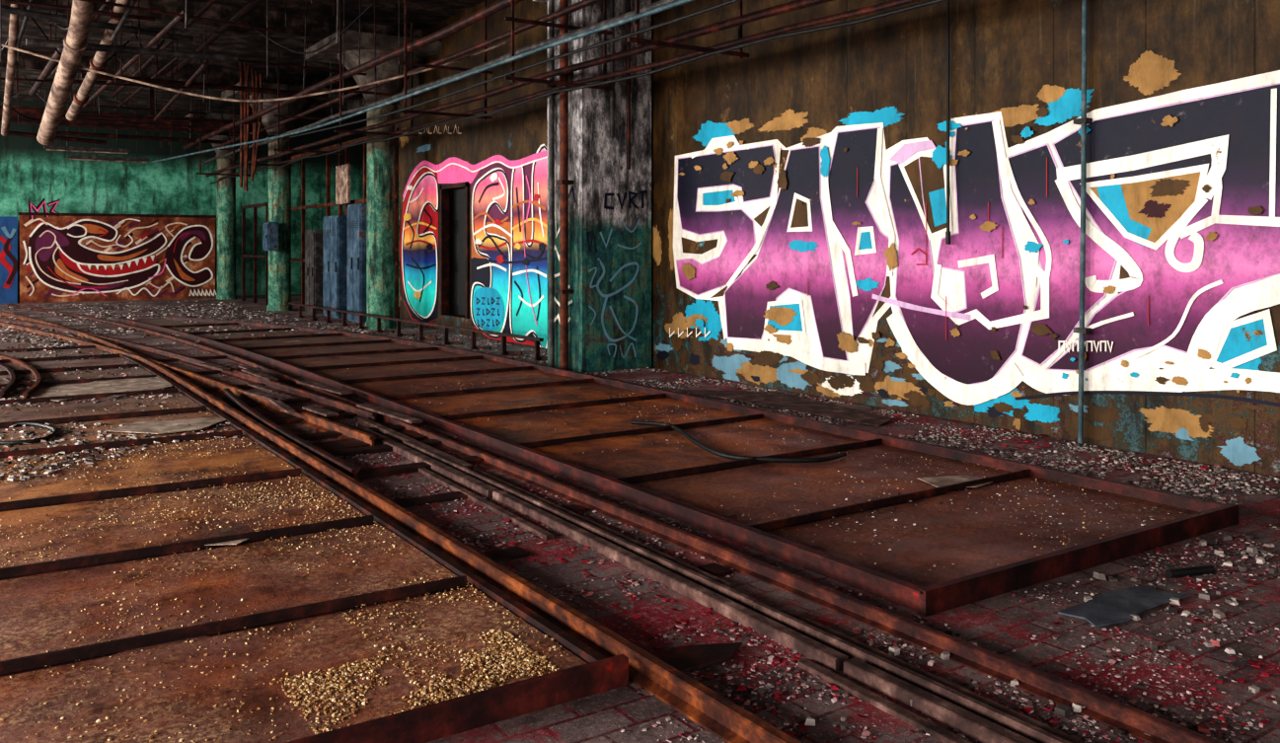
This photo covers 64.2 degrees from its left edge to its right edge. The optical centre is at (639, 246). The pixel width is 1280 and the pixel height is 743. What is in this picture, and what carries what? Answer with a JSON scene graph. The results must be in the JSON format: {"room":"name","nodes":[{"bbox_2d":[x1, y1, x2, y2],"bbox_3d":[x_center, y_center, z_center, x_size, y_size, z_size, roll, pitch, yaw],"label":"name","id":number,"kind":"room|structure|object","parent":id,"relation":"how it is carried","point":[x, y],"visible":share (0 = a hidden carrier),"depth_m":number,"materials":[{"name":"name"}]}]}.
{"room":"abandoned factory","nodes":[
{"label":"abandoned factory","id":0,"kind":"room"},
{"bbox_2d":[0,98,363,301],"bbox_3d":[-17.955,-1.350,30.275,19.700,5.900,0.300,0,0,-34],"label":"wall","id":1,"kind":"structure","parent":0,"point":[29,172],"depth_m":32.02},
{"bbox_2d":[0,0,399,155],"bbox_3d":[-9.971,-3.367,18.816,9.566,1.926,23.568,0,0,-34],"label":"ceiling","id":2,"kind":"structure","parent":0,"point":[197,53],"depth_m":17.34,"materials":[{"name":"brown metal"}]},
{"bbox_2d":[0,0,20,136],"bbox_3d":[-10.190,-2.958,16.492,0.126,2.017,3.688,0,0,-34],"label":"ceiling pipe","id":3,"kind":"object","parent":2,"relation":"hanging from","point":[14,19],"visible":1,"depth_m":16.25,"materials":[{"name":"beige metal"}]},
{"bbox_2d":[36,0,93,145],"bbox_3d":[-8.053,-2.553,14.306,0.298,1.925,4.316,0,0,-36],"label":"ceiling pipe","id":4,"kind":"object","parent":2,"relation":"hanging from","point":[75,42],"visible":1,"depth_m":13.98,"materials":[{"name":"beige metal"}]},
{"bbox_2d":[43,86,130,153],"bbox_3d":[-14.636,-3.396,27.007,2.000,1.788,0.180,0,0,-34],"label":"fluorescent light fixture","id":5,"kind":"object","parent":2,"relation":"hanging from","point":[47,147],"visible":0.82,"depth_m":26.96,"materials":[{"name":"metal"}]},
{"bbox_2d":[65,0,130,121],"bbox_3d":[-9.049,-3.171,16.990,0.245,1.661,5.124,0,0,-37],"label":"ceiling pipe","id":6,"kind":"object","parent":2,"relation":"hanging from","point":[98,62],"visible":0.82,"depth_m":16.93,"materials":[{"name":"metal"}]},
{"bbox_2d":[67,93,149,162],"bbox_3d":[-14.635,-3.321,28.089,2.000,1.938,0.180,0,0,-34],"label":"fluorescent light fixture","id":7,"kind":"object","parent":2,"relation":"hanging from","point":[76,157],"visible":0.78,"depth_m":28.08,"materials":[{"name":"metal"}]},
{"bbox_2d":[0,86,243,136],"bbox_3d":[-16.306,-3.625,23.382,13.800,1.350,0.240,0,0,-34],"label":"steel i-beam","id":8,"kind":"structure","parent":2,"relation":"attached to","point":[29,112],"depth_m":25.66,"materials":[{"name":"brown metal"}]},
{"bbox_2d":[239,62,263,191],"bbox_3d":[-9.008,-2.809,23.600,0.595,3.033,0.263,0,0,0],"label":"strips","id":9,"kind":"object","parent":2,"relation":"hanging from","point":[244,108],"visible":0.85,"depth_m":23.60,"materials":[{"name":"metal"}]},
{"bbox_2d":[149,0,948,184],"bbox_3d":[-4.799,-2.861,17.231,2.174,2.077,30.002,0,0,-34],"label":"pipe","id":10,"kind":"object","parent":2,"relation":"hanging from","point":[724,48],"visible":0.98,"depth_m":12.44,"materials":[{"name":"metal"}]},
{"bbox_2d":[1,39,511,102],"bbox_3d":[-5.736,-2.563,14.517,7.811,1.006,0.222,0,0,-8],"label":"cable","id":11,"kind":"object","parent":10,"relation":"hanging from","point":[508,40],"visible":0.92,"depth_m":14.55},
{"bbox_2d":[945,0,950,244],"bbox_3d":[2.838,-2.155,9.391,0.048,4.270,0.048,0,0,-34],"label":"cable","id":12,"kind":"object","parent":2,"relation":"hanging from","point":[947,233],"visible":1,"depth_m":9.39,"materials":[{"name":"black rubber"}]},
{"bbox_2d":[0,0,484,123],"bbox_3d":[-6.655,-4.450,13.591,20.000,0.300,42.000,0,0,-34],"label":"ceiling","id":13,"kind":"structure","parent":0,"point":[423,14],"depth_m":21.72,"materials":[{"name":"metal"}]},
{"bbox_2d":[0,294,1279,742],"bbox_3d":[-6.655,1.750,13.591,20.000,0.300,42.000,0,0,-34],"label":"floor","id":14,"kind":"structure","parent":0,"point":[587,719],"depth_m":4.44,"materials":[{"name":"grey stone pavers"},{"name":"dark mortar"},{"name":"red brick dust"}]},
{"bbox_2d":[0,212,216,303],"bbox_3d":[-17.375,0.312,29.159,9.827,2.575,0.260,0,0,-34],"label":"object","id":15,"kind":"structure","parent":14,"relation":"on","point":[41,289],"depth_m":30.19,"materials":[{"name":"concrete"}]},
{"bbox_2d":[0,225,17,289],"bbox_3d":[-19.234,0.308,27.793,3.891,1.777,0.002,0,0,-34],"label":"graffiti mural","id":16,"kind":"object","parent":15,"relation":"attached to","point":[7,247],"visible":1,"depth_m":28.74,"materials":[{"name":"red paint"}]},
{"bbox_2d":[22,198,216,298],"bbox_3d":[-15.358,0.073,30.368,5.194,2.967,0.021,0,0,-34],"label":"graffiti mural","id":17,"kind":"object","parent":15,"relation":"attached to","point":[57,257],"visible":1,"depth_m":30.09,"materials":[{"name":"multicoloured paint"}]},
{"bbox_2d":[0,300,375,349],"bbox_3d":[-12.071,1.555,21.990,8.356,0.050,14.074,0,0,-34],"label":"rubble","id":18,"kind":"object","parent":14,"relation":"on","point":[17,338],"visible":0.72,"depth_m":21.88,"materials":[{"name":"grey gravel"}]},
{"bbox_2d":[185,112,264,300],"bbox_3d":[-12.630,-1.155,31.120,2.300,5.510,2.300,0,0,-34],"label":"concrete column","id":19,"kind":"structure","parent":14,"relation":"on","point":[226,188],"depth_m":30.89,"materials":[{"name":"green paint"}]},
{"bbox_2d":[241,202,268,305],"bbox_3d":[-10.525,0.200,28.305,0.080,2.800,4.180,0,0,-34],"label":"rack","id":20,"kind":"object","parent":14,"relation":"on","point":[255,256],"visible":0.64,"depth_m":28.82,"materials":[{"name":"brown metal"}]},
{"bbox_2d":[221,80,339,310],"bbox_3d":[-9.044,-1.155,25.578,2.300,5.510,2.300,0,0,-34],"label":"concrete column","id":21,"kind":"structure","parent":14,"relation":"on","point":[279,179],"depth_m":25.33,"materials":[{"name":"green paint"}]},
{"bbox_2d":[262,222,278,250],"bbox_3d":[-9.048,-0.250,24.908,0.270,0.700,0.512,0,0,-34],"label":"electrical box","id":22,"kind":"object","parent":21,"relation":"attached to","point":[269,229],"visible":1,"depth_m":24.73,"materials":[{"name":"blue metal"}]},
{"bbox_2d":[304,229,322,313],"bbox_3d":[-7.739,0.600,24.638,0.550,2.000,0.812,0,0,-34],"label":"tall cabinet","id":23,"kind":"object","parent":14,"relation":"on","point":[313,238],"visible":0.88,"depth_m":24.26,"materials":[{"name":"black metal"}]},
{"bbox_2d":[0,337,628,742],"bbox_3d":[-6.722,1.550,9.210,5.031,0.100,16.543,0,0,-34],"label":"platform","id":24,"kind":"object","parent":14,"relation":"on","point":[40,602],"visible":0.8,"depth_m":4.52,"materials":[{"name":"red metal"}]},
{"bbox_2d":[0,354,41,398],"bbox_3d":[-9.101,1.551,13.637,8.463,0.098,1.176,0,0,43],"label":"rail","id":25,"kind":"object","parent":24,"relation":"on","point":[34,371],"visible":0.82,"depth_m":11.98,"materials":[{"name":"metal"}]},
{"bbox_2d":[0,421,58,445],"bbox_3d":[-5.267,1.550,8.507,0.697,0.036,1.181,0,0,-34],"label":"hose","id":26,"kind":"object","parent":24,"relation":"on","point":[54,429],"visible":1,"depth_m":8.28,"materials":[{"name":"rubber"}]},
{"bbox_2d":[19,376,172,401],"bbox_3d":[-5.863,1.556,11.297,1.263,0.008,2.002,0,0,13],"label":"sheet","id":27,"kind":"object","parent":24,"relation":"on","point":[136,384],"visible":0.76,"depth_m":11.25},
{"bbox_2d":[0,338,238,482],"bbox_3d":[-7.358,1.553,11.916,3.010,0.034,12.058,0,0,-34],"label":"rubble","id":28,"kind":"object","parent":24,"relation":"on","point":[12,478],"visible":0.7,"depth_m":8.36,"materials":[{"name":"grey stone"}]},
{"bbox_2d":[107,417,227,434],"bbox_3d":[-4.085,1.551,8.855,0.750,0.008,0.776,0,0,7],"label":"sheet","id":29,"kind":"object","parent":24,"relation":"on","point":[158,426],"visible":1,"depth_m":8.80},
{"bbox_2d":[0,436,349,538],"bbox_3d":[-3.546,1.563,6.648,2.485,0.013,3.019,0,0,-34],"label":"grain","id":30,"kind":"object","parent":24,"relation":"on","point":[309,499],"visible":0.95,"depth_m":6.35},
{"bbox_2d":[204,538,248,545],"bbox_3d":[-2.175,1.553,5.373,0.202,0.004,0.144,0,0,0],"label":"sheet","id":31,"kind":"object","parent":24,"relation":"on","point":[236,542],"visible":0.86,"depth_m":5.33,"materials":[{"name":"beige paper"}]},
{"bbox_2d":[0,393,529,742],"bbox_3d":[-3.558,1.565,6.756,2.385,0.011,8.805,0,0,-34],"label":"grain","id":32,"kind":"object","parent":24,"relation":"on","point":[215,558],"visible":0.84,"depth_m":4.14,"materials":[{"name":"beige gravel"}]},
{"bbox_2d":[203,471,568,702],"bbox_3d":[-1.585,1.564,5.372,0.637,0.012,4.306,0,0,-34],"label":"grain","id":33,"kind":"object","parent":24,"relation":"on","point":[289,480],"visible":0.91,"depth_m":4.54,"materials":[{"name":"beige gravel"}]},
{"bbox_2d":[276,627,559,734],"bbox_3d":[-0.775,1.564,3.689,0.913,0.012,0.612,0,0,-34],"label":"gravel pile","id":34,"kind":"object","parent":24,"relation":"on","point":[520,649],"visible":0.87,"depth_m":3.70,"materials":[{"name":"beige gravel"}]},
{"bbox_2d":[322,215,347,318],"bbox_3d":[-6.824,0.450,23.265,0.550,2.300,1.112,0,0,-34],"label":"tall cabinet","id":35,"kind":"object","parent":14,"relation":"on","point":[335,228],"visible":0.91,"depth_m":22.82,"materials":[{"name":"blue metal"}]},
{"bbox_2d":[291,127,398,321],"bbox_3d":[-7.917,-0.440,25.428,0.230,4.080,10.100,0,0,-34],"label":"metal frame","id":36,"kind":"object","parent":14,"relation":"on","point":[342,172],"depth_m":23.96,"materials":[{"name":"brown metal"}]},
{"bbox_2d":[347,203,366,323],"bbox_3d":[-5.867,0.350,21.740,0.550,2.500,0.912,0,0,-34],"label":"tall cabinet","id":37,"kind":"object","parent":14,"relation":"on","point":[356,213],"visible":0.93,"depth_m":21.41,"materials":[{"name":"blue metal"}]},
{"bbox_2d":[304,29,442,329],"bbox_3d":[-5.068,-1.155,19.936,2.300,5.510,2.300,0,0,-34],"label":"concrete column","id":38,"kind":"structure","parent":14,"relation":"on","point":[380,155],"depth_m":19.69,"materials":[{"name":"green paint"}]},
{"bbox_2d":[347,96,399,306],"bbox_3d":[-6.348,-1.155,27.375,2.300,5.510,2.300,0,0,-34],"label":"concrete column","id":39,"kind":"structure","parent":14,"relation":"on","point":[360,102],"depth_m":27.11,"materials":[{"name":"green paint"}]},
{"bbox_2d":[288,301,547,361],"bbox_3d":[-4.659,1.440,18.872,0.343,0.320,11.440,0,0,-36],"label":"frame","id":40,"kind":"object","parent":14,"relation":"on","point":[313,317],"visible":0.97,"depth_m":17.36,"materials":[{"name":"brown metal"}]},
{"bbox_2d":[532,0,651,373],"bbox_3d":[-0.587,-1.155,13.520,1.220,5.510,1.250,0,0,-34],"label":"concrete pillar","id":41,"kind":"structure","parent":14,"relation":"on","point":[597,161],"depth_m":13.17,"materials":[{"name":"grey concrete"}]},
{"bbox_2d":[554,185,575,321],"bbox_3d":[-1.010,0.164,13.300,0.001,1.920,0.685,0,0,-34],"label":"tags","id":42,"kind":"object","parent":41,"relation":"attached to","point":[571,188],"visible":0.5,"depth_m":13.40,"materials":[{"name":"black paint"}]},
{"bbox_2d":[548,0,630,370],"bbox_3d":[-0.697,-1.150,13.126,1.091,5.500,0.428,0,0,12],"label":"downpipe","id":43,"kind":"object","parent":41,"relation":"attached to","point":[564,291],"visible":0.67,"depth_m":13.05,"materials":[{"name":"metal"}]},
{"bbox_2d":[586,190,646,358],"bbox_3d":[-0.295,0.352,13.172,0.926,2.194,0.002,0,0,-34],"label":"tag","id":44,"kind":"object","parent":41,"relation":"attached to","point":[606,296],"visible":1,"depth_m":13.18,"materials":[{"name":"blue paint"}]},
{"bbox_2d":[0,303,1222,742],"bbox_3d":[-6.944,1.551,13.735,3.367,0.098,33.665,0,0,-40],"label":"railway track","id":45,"kind":"object","parent":14,"relation":"on","point":[725,719],"visible":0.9,"depth_m":5.28,"materials":[{"name":"metal"}]},
{"bbox_2d":[198,362,422,423],"bbox_3d":[-3.769,1.490,10.822,0.904,0.020,5.659,0,0,-34],"label":"boards","id":46,"kind":"object","parent":45,"relation":"on","point":[278,402],"visible":1,"depth_m":10.16,"materials":[{"name":"wood"}]},
{"bbox_2d":[117,315,1238,616],"bbox_3d":[-3.652,1.545,13.785,3.021,0.110,21.125,0,0,-36],"label":"platform","id":47,"kind":"object","parent":14,"relation":"on","point":[661,478],"visible":0.98,"depth_m":6.97,"materials":[{"name":"red metal"}]},
{"bbox_2d":[231,335,1133,582],"bbox_3d":[-2.385,1.565,12.284,2.578,0.010,16.898,0,0,-34],"label":"grain","id":48,"kind":"object","parent":47,"relation":"on","point":[278,336],"visible":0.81,"depth_m":7.14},
{"bbox_2d":[630,420,846,462],"bbox_3d":[0.534,1.540,8.045,2.126,0.036,0.692,0,0,44],"label":"hose","id":49,"kind":"object","parent":47,"relation":"on","point":[640,422],"visible":0.98,"depth_m":7.46,"materials":[{"name":"black rubber"}]},
{"bbox_2d":[318,360,1182,574],"bbox_3d":[-0.779,1.564,9.816,2.400,0.011,10.813,0,0,-34],"label":"rubble","id":50,"kind":"object","parent":47,"relation":"on","point":[381,360],"visible":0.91,"depth_m":6.22,"materials":[{"name":"stone"}]},
{"bbox_2d":[917,474,992,487],"bbox_3d":[2.138,1.558,6.761,0.487,0.004,0.326,0,0,-15],"label":"sheet","id":51,"kind":"object","parent":47,"relation":"on","point":[938,482],"visible":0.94,"depth_m":6.80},
{"bbox_2d":[128,345,1240,742],"bbox_3d":[-3.073,1.593,9.486,1.566,0.014,16.828,0,0,-34],"label":"rubble","id":52,"kind":"object","parent":14,"relation":"on","point":[1080,718],"visible":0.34,"depth_m":4.10,"materials":[{"name":"stone"}]},
{"bbox_2d":[654,642,742,671],"bbox_3d":[0.240,1.577,3.945,0.404,0.005,0.185,0,0,-34],"label":"scrap","id":53,"kind":"object","parent":14,"relation":"on","point":[697,655],"visible":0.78,"depth_m":3.94,"materials":[{"name":"metal"}]},
{"bbox_2d":[293,425,1118,742],"bbox_3d":[-0.546,1.591,5.821,1.291,0.014,7.728,0,0,-34],"label":"flakes","id":54,"kind":"object","parent":14,"relation":"on","point":[742,688],"visible":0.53,"depth_m":4.28,"materials":[{"name":"red paint"}]},
{"bbox_2d":[354,415,1086,742],"bbox_3d":[0.071,1.570,4.976,0.352,0.060,10.204,0,0,-33],"label":"rail","id":55,"kind":"object","parent":14,"relation":"on","point":[974,715],"visible":0.98,"depth_m":4.16,"materials":[{"name":"brown metal"}]},
{"bbox_2d":[269,319,1279,529],"bbox_3d":[-1.470,1.589,13.556,2.829,0.022,19.864,0,0,-35],"label":"gravel strip","id":56,"kind":"object","parent":14,"relation":"on","point":[1072,469],"visible":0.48,"depth_m":7.70,"materials":[{"name":"grey gravel"}]},
{"bbox_2d":[671,388,893,426],"bbox_3d":[1.492,1.576,10.294,0.845,0.008,2.877,0,0,-34],"label":"scrap","id":57,"kind":"object","parent":14,"relation":"on","point":[780,400],"visible":1,"depth_m":10.18,"materials":[{"name":"dark rusty steel"}]},
{"bbox_2d":[610,515,1279,742],"bbox_3d":[2.721,1.594,4.304,5.713,0.011,1.773,0,0,-34],"label":"red paint stains","id":58,"kind":"object","parent":14,"relation":"on","point":[1203,671],"visible":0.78,"depth_m":3.98,"materials":[{"name":"red paint"}]},
{"bbox_2d":[626,371,1278,490],"bbox_3d":[2.488,1.587,9.345,0.757,0.021,8.828,0,0,-34],"label":"flakes","id":59,"kind":"object","parent":14,"relation":"on","point":[896,418],"visible":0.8,"depth_m":8.42,"materials":[{"name":"white paint"}]},
{"bbox_2d":[714,533,1279,742],"bbox_3d":[2.825,1.580,4.398,5.216,0.040,1.632,0,0,-34],"label":"rubble","id":60,"kind":"object","parent":14,"relation":"on","point":[1062,710],"visible":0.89,"depth_m":4.21,"materials":[{"name":"stone"}]},
{"bbox_2d":[959,529,1279,741],"bbox_3d":[3.319,1.591,4.765,4.016,0.014,1.675,0,0,-34],"label":"flakes","id":61,"kind":"object","parent":14,"relation":"on","point":[1196,549],"visible":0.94,"depth_m":3.93,"materials":[{"name":"red paint"}]},
{"bbox_2d":[1057,584,1191,627],"bbox_3d":[2.149,1.586,4.531,0.719,0.008,0.253,0,0,-34],"label":"sheet","id":62,"kind":"object","parent":14,"relation":"on","point":[1112,607],"visible":1,"depth_m":4.51,"materials":[{"name":"grey metal"}]},
{"bbox_2d":[1165,564,1214,578],"bbox_3d":[2.673,1.578,4.953,0.253,0.042,0.044,0,0,-15],"label":"pipe offcut","id":63,"kind":"object","parent":14,"relation":"on","point":[1199,569],"visible":1,"depth_m":4.93,"materials":[{"name":"black metal"}]},
{"bbox_2d":[399,0,1279,476],"bbox_3d":[2.461,-1.350,10.353,0.300,5.900,26.500,0,0,-34],"label":"wall","id":64,"kind":"structure","parent":0,"point":[1003,52],"depth_m":9.99,"materials":[{"name":"paint"}]},
{"bbox_2d":[0,0,423,97],"bbox_3d":[-7.140,-4.109,14.049,19.500,0.379,21.660,0,0,-34],"label":"beam","id":65,"kind":"structure","parent":64,"relation":"attached to","point":[318,29],"depth_m":19.15,"materials":[{"name":"metal"}]},
{"bbox_2d":[440,181,469,318],"bbox_3d":[-3.328,0.065,18.993,0.330,2.470,1.260,0,0,-34],"label":"frame","id":66,"kind":"object","parent":64,"relation":"attached to","point":[461,190],"visible":0.72,"depth_m":19.31,"materials":[{"name":"black metal"}]},
{"bbox_2d":[398,110,547,348],"bbox_3d":[-3.217,-0.434,18.583,0.014,4.049,6.648,0,0,-34],"label":"graffiti mural","id":67,"kind":"object","parent":64,"relation":"attached to","point":[509,292],"visible":0.98,"depth_m":17.53,"materials":[{"name":"multicoloured paint"}]},
{"bbox_2d":[655,313,1265,458],"bbox_3d":[2.297,1.192,10.323,0.006,0.796,7.590,0,0,-34],"label":"paint","id":68,"kind":"object","parent":64,"relation":"attached to","point":[764,358],"visible":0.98,"depth_m":10.55,"materials":[{"name":"beige paint"}]},
{"bbox_2d":[651,50,1279,466],"bbox_3d":[2.327,0.019,10.256,0.027,3.142,7.976,0,0,-34],"label":"graffiti mural","id":69,"kind":"object","parent":64,"relation":"attached to","point":[812,241],"visible":0.99,"depth_m":8.89,"materials":[{"name":"paint"}]},
{"bbox_2d":[1073,0,1092,444],"bbox_3d":[3.597,-1.345,8.280,0.090,5.891,0.110,0,0,-34],"label":"conduit","id":70,"kind":"object","parent":64,"relation":"attached to","point":[1084,120],"visible":1,"depth_m":8.24,"materials":[{"name":"metal"}]}
]}

